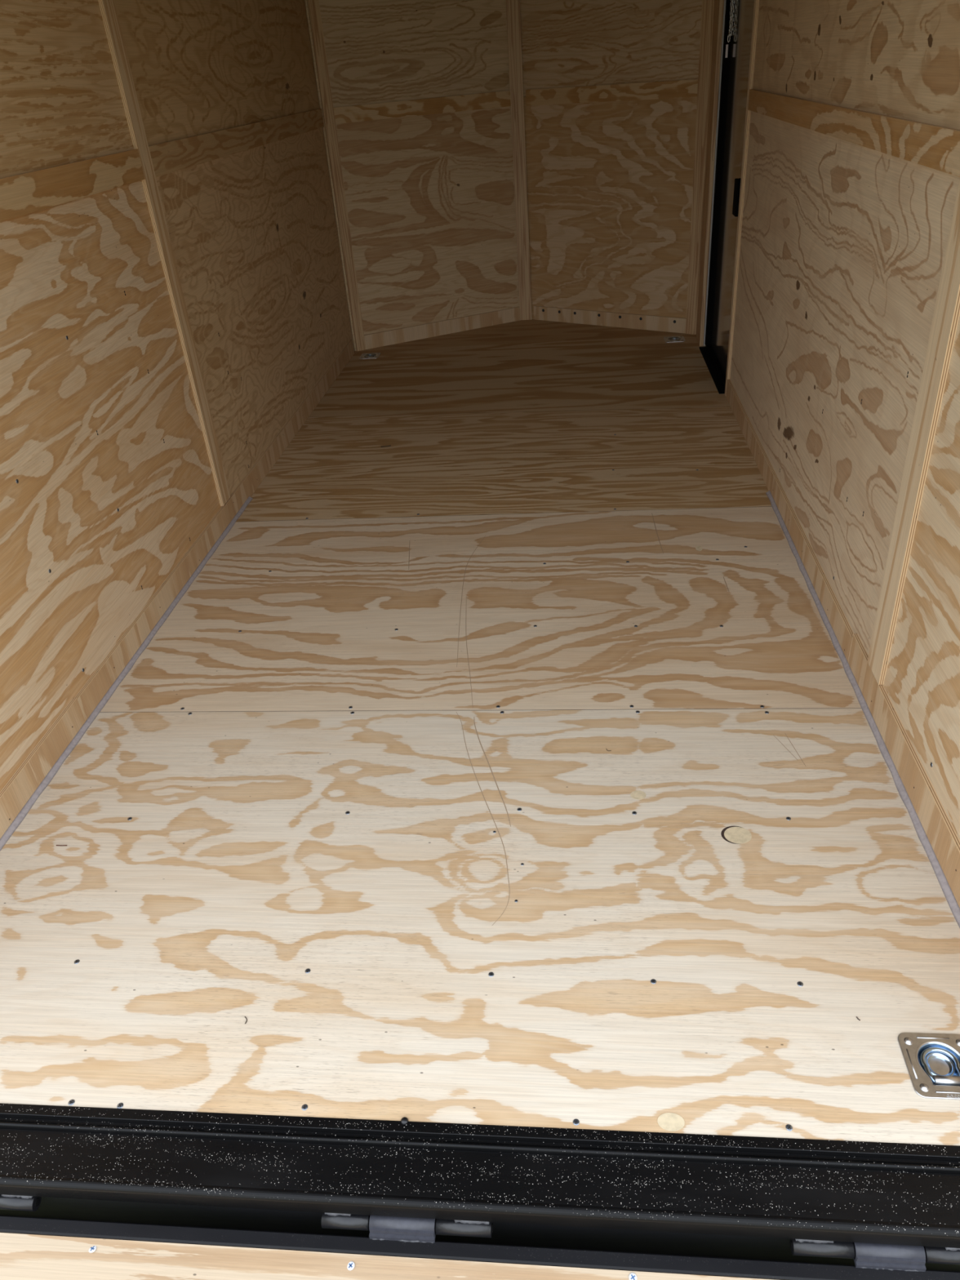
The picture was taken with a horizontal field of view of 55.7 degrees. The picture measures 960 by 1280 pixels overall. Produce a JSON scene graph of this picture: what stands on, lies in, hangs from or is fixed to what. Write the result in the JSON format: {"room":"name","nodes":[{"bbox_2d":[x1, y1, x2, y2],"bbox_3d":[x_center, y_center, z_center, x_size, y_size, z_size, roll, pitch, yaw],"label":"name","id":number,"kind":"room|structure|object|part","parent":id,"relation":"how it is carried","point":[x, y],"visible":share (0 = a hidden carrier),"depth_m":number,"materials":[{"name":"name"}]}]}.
{"room":"cargo space","nodes":[
{"label":"cargo space","id":0,"kind":"room"},
{"bbox_2d":[0,0,354,791],"bbox_3d":[-1.058,-1.304,3.074,0.051,2.070,4.780,-1,33,6],"label":"wall","id":1,"kind":"structure","parent":0,"point":[107,482],"depth_m":2.77,"materials":[{"name":"beige wood"}]},
{"bbox_3d":[-1.188,-1.197,1.690,0.010,0.749,2.315,-1,33,6],"label":"plywood panel","id":2,"kind":"part","parent":1,"relation":"part of","materials":[{"name":"beige wood"}]},
{"bbox_2d":[0,148,145,222],"bbox_3d":[-1.152,-0.865,1.874,0.012,0.084,2.268,-1,33,6],"label":"batten","id":3,"kind":"object","parent":1,"relation":"attached to","point":[20,194],"visible":1,"depth_m":2.40,"materials":[{"name":"brown wood"}]},
{"bbox_3d":[-1.118,-0.355,2.227,0.010,1.249,2.315,-1,33,6],"label":"plywood panel","id":4,"kind":"part","parent":1,"relation":"part of","materials":[{"name":"beige wood"}]},
{"bbox_2d":[97,0,230,506],"bbox_3d":[-1.040,-1.333,2.967,0.012,1.909,0.085,-1,33,6],"label":"batten","id":5,"kind":"object","parent":1,"relation":"attached to","point":[108,7],"visible":1,"depth_m":2.97,"materials":[{"name":"brown wood"}]},
{"bbox_2d":[0,339,354,838],"bbox_3d":[-0.967,-0.507,3.529,0.012,0.088,4.684,-1,33,6],"label":"baseboard","id":6,"kind":"structure","parent":1,"relation":"attached to","point":[23,784],"depth_m":2.77,"materials":[{"name":"brown wood"}]},
{"bbox_3d":[-0.989,-2.479,3.678,0.010,0.749,2.428,-1,33,6],"label":"plywood panel","id":7,"kind":"part","parent":1,"relation":"part of","materials":[{"name":"beige wood"}]},
{"bbox_2d":[148,108,324,177],"bbox_3d":[-0.950,-2.164,3.891,0.012,0.087,2.374,-1,33,6],"label":"batten","id":8,"kind":"object","parent":1,"relation":"attached to","point":[169,157],"visible":1,"depth_m":3.53,"materials":[{"name":"brown wood"}]},
{"bbox_3d":[-0.919,-1.637,4.214,0.010,1.249,2.428,-1,33,6],"label":"plywood panel","id":9,"kind":"part","parent":1,"relation":"part of","materials":[{"name":"beige wood"}]},
{"bbox_2d":[0,1102,959,1271],"bbox_3d":[-0.135,0.886,1.476,2.173,0.187,0.127,-1,33,6],"label":"sill","id":10,"kind":"structure","parent":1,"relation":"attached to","point":[734,1197],"depth_m":1.42,"materials":[{"name":"black paint"}]},
{"bbox_2d":[0,1194,41,1211],"bbox_3d":[-0.853,0.916,1.490,0.270,0.036,0.038,-1,33,6],"label":"ramp hinge","id":11,"kind":"object","parent":10,"relation":"attached to","point":[14,1202],"visible":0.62,"depth_m":1.47,"materials":[{"name":"black paint"}]},
{"bbox_2d":[320,1212,493,1243],"bbox_3d":[-0.114,0.906,1.410,0.269,0.036,0.038,-1,33,6],"label":"ramp hinge","id":12,"kind":"object","parent":10,"relation":"attached to","point":[411,1229],"visible":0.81,"depth_m":1.40,"materials":[{"name":"black paint"}]},
{"bbox_2d":[789,1238,959,1271],"bbox_3d":[0.596,0.896,1.333,0.272,0.037,0.038,-1,33,6],"label":"ramp hinge","id":13,"kind":"object","parent":10,"relation":"attached to","point":[891,1257],"visible":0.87,"depth_m":1.32,"materials":[{"name":"black paint"}]},
{"bbox_2d":[304,0,519,351],"bbox_3d":[-0.307,-2.760,5.262,1.198,2.070,0.050,-17,35,-19],"label":"wall","id":14,"kind":"structure","parent":0,"point":[430,198],"depth_m":5.23,"materials":[{"name":"beige wood"}]},
{"bbox_2d":[306,0,365,351],"bbox_3d":[-0.798,-2.618,5.038,0.058,2.000,0.011,-17,35,-19],"label":"batten","id":15,"kind":"object","parent":14,"relation":"attached to","point":[313,6],"visible":1,"depth_m":5.03,"materials":[{"name":"brown wood"}]},
{"bbox_3d":[-0.344,-3.306,4.893,1.194,0.749,0.010,-17,35,-19],"label":"plywood panel","id":16,"kind":"part","parent":14,"relation":"part of","materials":[{"name":"beige wood"}]},
{"bbox_3d":[-0.274,-2.464,5.429,1.194,1.249,0.010,-17,35,-19],"label":"plywood panel","id":17,"kind":"part","parent":14,"relation":"part of","materials":[{"name":"beige wood"}]},
{"bbox_2d":[333,90,511,124],"bbox_3d":[-0.307,-2.985,5.089,1.066,0.078,0.011,-17,35,-19],"label":"batten","id":18,"kind":"object","parent":14,"relation":"attached to","point":[362,113],"visible":1,"depth_m":5.08,"materials":[{"name":"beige wood"}]},
{"bbox_2d":[364,306,519,349],"bbox_3d":[-0.223,-1.971,5.734,1.066,0.084,0.011,-17,35,-19],"label":"baseboard","id":19,"kind":"structure","parent":14,"relation":"attached to","point":[394,336],"depth_m":5.72,"materials":[{"name":"brown wood"}]},
{"bbox_2d":[506,0,532,319],"bbox_3d":[0.231,-2.931,5.396,0.076,2.000,0.012,-1,33,6],"label":"batten","id":20,"kind":"object","parent":14,"relation":"attached to","point":[513,6],"visible":1,"depth_m":5.41,"materials":[{"name":"brown wood"}]},
{"bbox_2d":[0,319,959,1146],"bbox_3d":[0.090,-0.635,3.739,2.073,0.071,5.356,-1,33,6],"label":"floor","id":21,"kind":"structure","parent":0,"point":[359,797],"depth_m":2.07,"materials":[{"name":"beige wood"}]},
{"bbox_2d":[0,496,253,850],"bbox_3d":[-1.042,0.103,2.652,0.014,0.011,2.544,-1,33,6],"label":"bead","id":22,"kind":"object","parent":21,"relation":"on","point":[20,816],"visible":1,"depth_m":2.57},
{"bbox_2d":[359,352,380,359],"bbox_3d":[-0.659,-1.699,5.449,0.116,0.021,0.116,-1,33,6],"label":"ring","id":23,"kind":"object","parent":21,"relation":"on","point":[371,355],"visible":1,"depth_m":5.45,"materials":[{"name":"metal"}]},
{"bbox_2d":[663,336,685,342],"bbox_3d":[1.131,-1.745,5.288,0.116,0.021,0.116,-1,33,6],"label":"ring","id":24,"kind":"object","parent":21,"relation":"on","point":[669,339],"visible":0.98,"depth_m":5.29,"materials":[{"name":"metal"}]},
{"bbox_2d":[765,490,959,928],"bbox_3d":[0.977,0.102,2.390,0.014,0.011,2.444,-1,33,6],"label":"trim strip","id":25,"kind":"object","parent":21,"relation":"on","point":[922,835],"visible":1,"depth_m":2.19,"materials":[{"name":"grey metal"}]},
{"bbox_2d":[897,1032,959,1099],"bbox_3d":[0.759,0.701,1.494,0.116,0.021,0.116,-1,33,6],"label":"ring","id":26,"kind":"object","parent":21,"relation":"on","point":[932,1060],"visible":1,"depth_m":1.50,"materials":[{"name":"metal"}]},
{"bbox_2d":[520,0,702,319],"bbox_3d":[0.749,-2.774,5.147,1.198,2.070,0.050,18,39,31],"label":"wall","id":27,"kind":"structure","parent":0,"point":[610,184],"depth_m":5.15,"materials":[{"name":"beige wood"}]},
{"bbox_2d":[533,306,686,333],"bbox_3d":[0.783,-1.986,5.627,1.054,0.084,0.013,18,39,31],"label":"baseboard","id":28,"kind":"structure","parent":27,"relation":"attached to","point":[651,322],"depth_m":5.61,"materials":[{"name":"brown wood"}]},
{"bbox_3d":[0.761,-2.478,5.316,1.194,1.249,0.010,18,39,31],"label":"plywood panel","id":29,"kind":"part","parent":27,"relation":"part of","materials":[{"name":"beige wood"}]},
{"bbox_3d":[0.691,-3.321,4.780,1.194,0.749,0.010,18,39,31],"label":"plywood panel","id":30,"kind":"part","parent":27,"relation":"part of","materials":[{"name":"beige wood"}]},
{"bbox_2d":[525,79,697,106],"bbox_3d":[0.700,-2.998,4.984,1.054,0.080,0.011,18,39,31],"label":"batten","id":31,"kind":"object","parent":27,"relation":"attached to","point":[677,88],"visible":1,"depth_m":4.96,"materials":[{"name":"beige wood"}]},
{"bbox_2d":[685,0,715,334],"bbox_3d":[1.178,-2.647,4.826,0.072,2.000,0.011,18,39,31],"label":"batten","id":32,"kind":"object","parent":27,"relation":"attached to","point":[708,6],"visible":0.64,"depth_m":4.87,"materials":[{"name":"brown wood"}]},
{"bbox_2d":[703,0,959,839],"bbox_3d":[1.051,-1.333,2.844,0.051,2.070,4.780,-1,33,6],"label":"wall","id":33,"kind":"structure","parent":0,"point":[843,243],"depth_m":2.34,"materials":[{"name":"beige wood"}]},
{"bbox_3d":[1.216,-2.569,4.699,0.010,2.000,0.250,-1,33,6],"label":"plywood panel","id":34,"kind":"part","parent":33,"relation":"part of","materials":[{"name":"brown wood"}]},
{"bbox_2d":[696,0,754,393],"bbox_3d":[1.190,-2.285,4.322,0.108,2.070,1.044,-1,33,6],"label":"door","id":35,"kind":"structure","parent":33,"relation":"in","point":[734,56],"depth_m":4.51,"materials":[{"name":"black metal"}]},
{"bbox_3d":[1.196,-2.471,4.612,0.008,1.928,0.005,-1,33,6],"label":"trim","id":36,"kind":"part","parent":35,"relation":"part of","materials":[{"name":"black metal"}]},
{"bbox_3d":[1.179,-2.241,4.247,0.031,1.913,0.860,-1,33,6],"label":"frame","id":37,"kind":"part","parent":35,"relation":"part of","materials":[{"name":"black metal"}]},
{"bbox_2d":[727,0,734,42],"bbox_3d":[1.172,-2.959,4.226,0.021,0.306,0.018,-1,33,6],"label":"chain","id":38,"kind":"object","parent":35,"relation":"hanging from","point":[732,6],"visible":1,"depth_m":4.25,"materials":[{"name":"metal"}]},
{"bbox_2d":[724,0,759,395],"bbox_3d":[1.120,-2.022,3.853,0.012,2.000,0.045,-1,33,6],"label":"batten","id":39,"kind":"object","parent":33,"relation":"attached to","point":[756,2],"visible":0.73,"depth_m":3.90,"materials":[{"name":"brown wood"}]},
{"bbox_2d":[725,379,959,907],"bbox_3d":[1.034,-0.244,2.841,0.012,0.102,3.582,-1,33,6],"label":"baseboard","id":40,"kind":"structure","parent":33,"relation":"attached to","point":[941,834],"depth_m":2.24,"materials":[{"name":"brown wood"}]},
{"bbox_3d":[1.054,-1.036,3.013,0.010,1.249,2.518,-1,33,6],"label":"plywood panel","id":41,"kind":"part","parent":33,"relation":"part of","materials":[{"name":"beige wood"}]},
{"bbox_2d":[747,88,959,177],"bbox_3d":[1.000,-1.549,2.692,0.012,0.072,2.426,-1,33,6],"label":"batten","id":42,"kind":"object","parent":33,"relation":"attached to","point":[935,147],"visible":1,"depth_m":2.18,"materials":[{"name":"brown wood"}]},
{"bbox_3d":[0.984,-1.878,2.477,0.010,0.749,2.518,-1,33,6],"label":"plywood panel","id":43,"kind":"part","parent":33,"relation":"part of","materials":[{"name":"beige wood"}]},
{"bbox_2d":[866,178,959,684],"bbox_3d":[0.907,-0.716,1.731,0.012,1.895,0.100,-1,33,6],"label":"batten","id":44,"kind":"object","parent":33,"relation":"attached to","point":[946,315],"visible":1,"depth_m":1.91,"materials":[{"name":"brown wood"}]},
{"bbox_3d":[0.901,-0.056,1.494,0.010,1.249,1.105,-1,33,6],"label":"plywood panel","id":45,"kind":"part","parent":33,"relation":"part of","materials":[{"name":"beige wood"}]},
{"label":"outside","id":46,"kind":"structure","parent":0,"visible":0},
{"bbox_3d":[0.224,1.152,1.915,28.000,0.100,30.000,-1,33,6],"label":"ground","id":47,"kind":"structure","parent":46,"visible":0},
{"bbox_2d":[0,1215,959,1279],"bbox_3d":[-0.208,1.626,0.714,2.133,0.424,1.932,-1,33,6],"label":"door","id":48,"kind":"structure","parent":47,"relation":"on","point":[32,1248],"depth_m":1.40,"materials":[{"name":"beige wood"}]}
]}

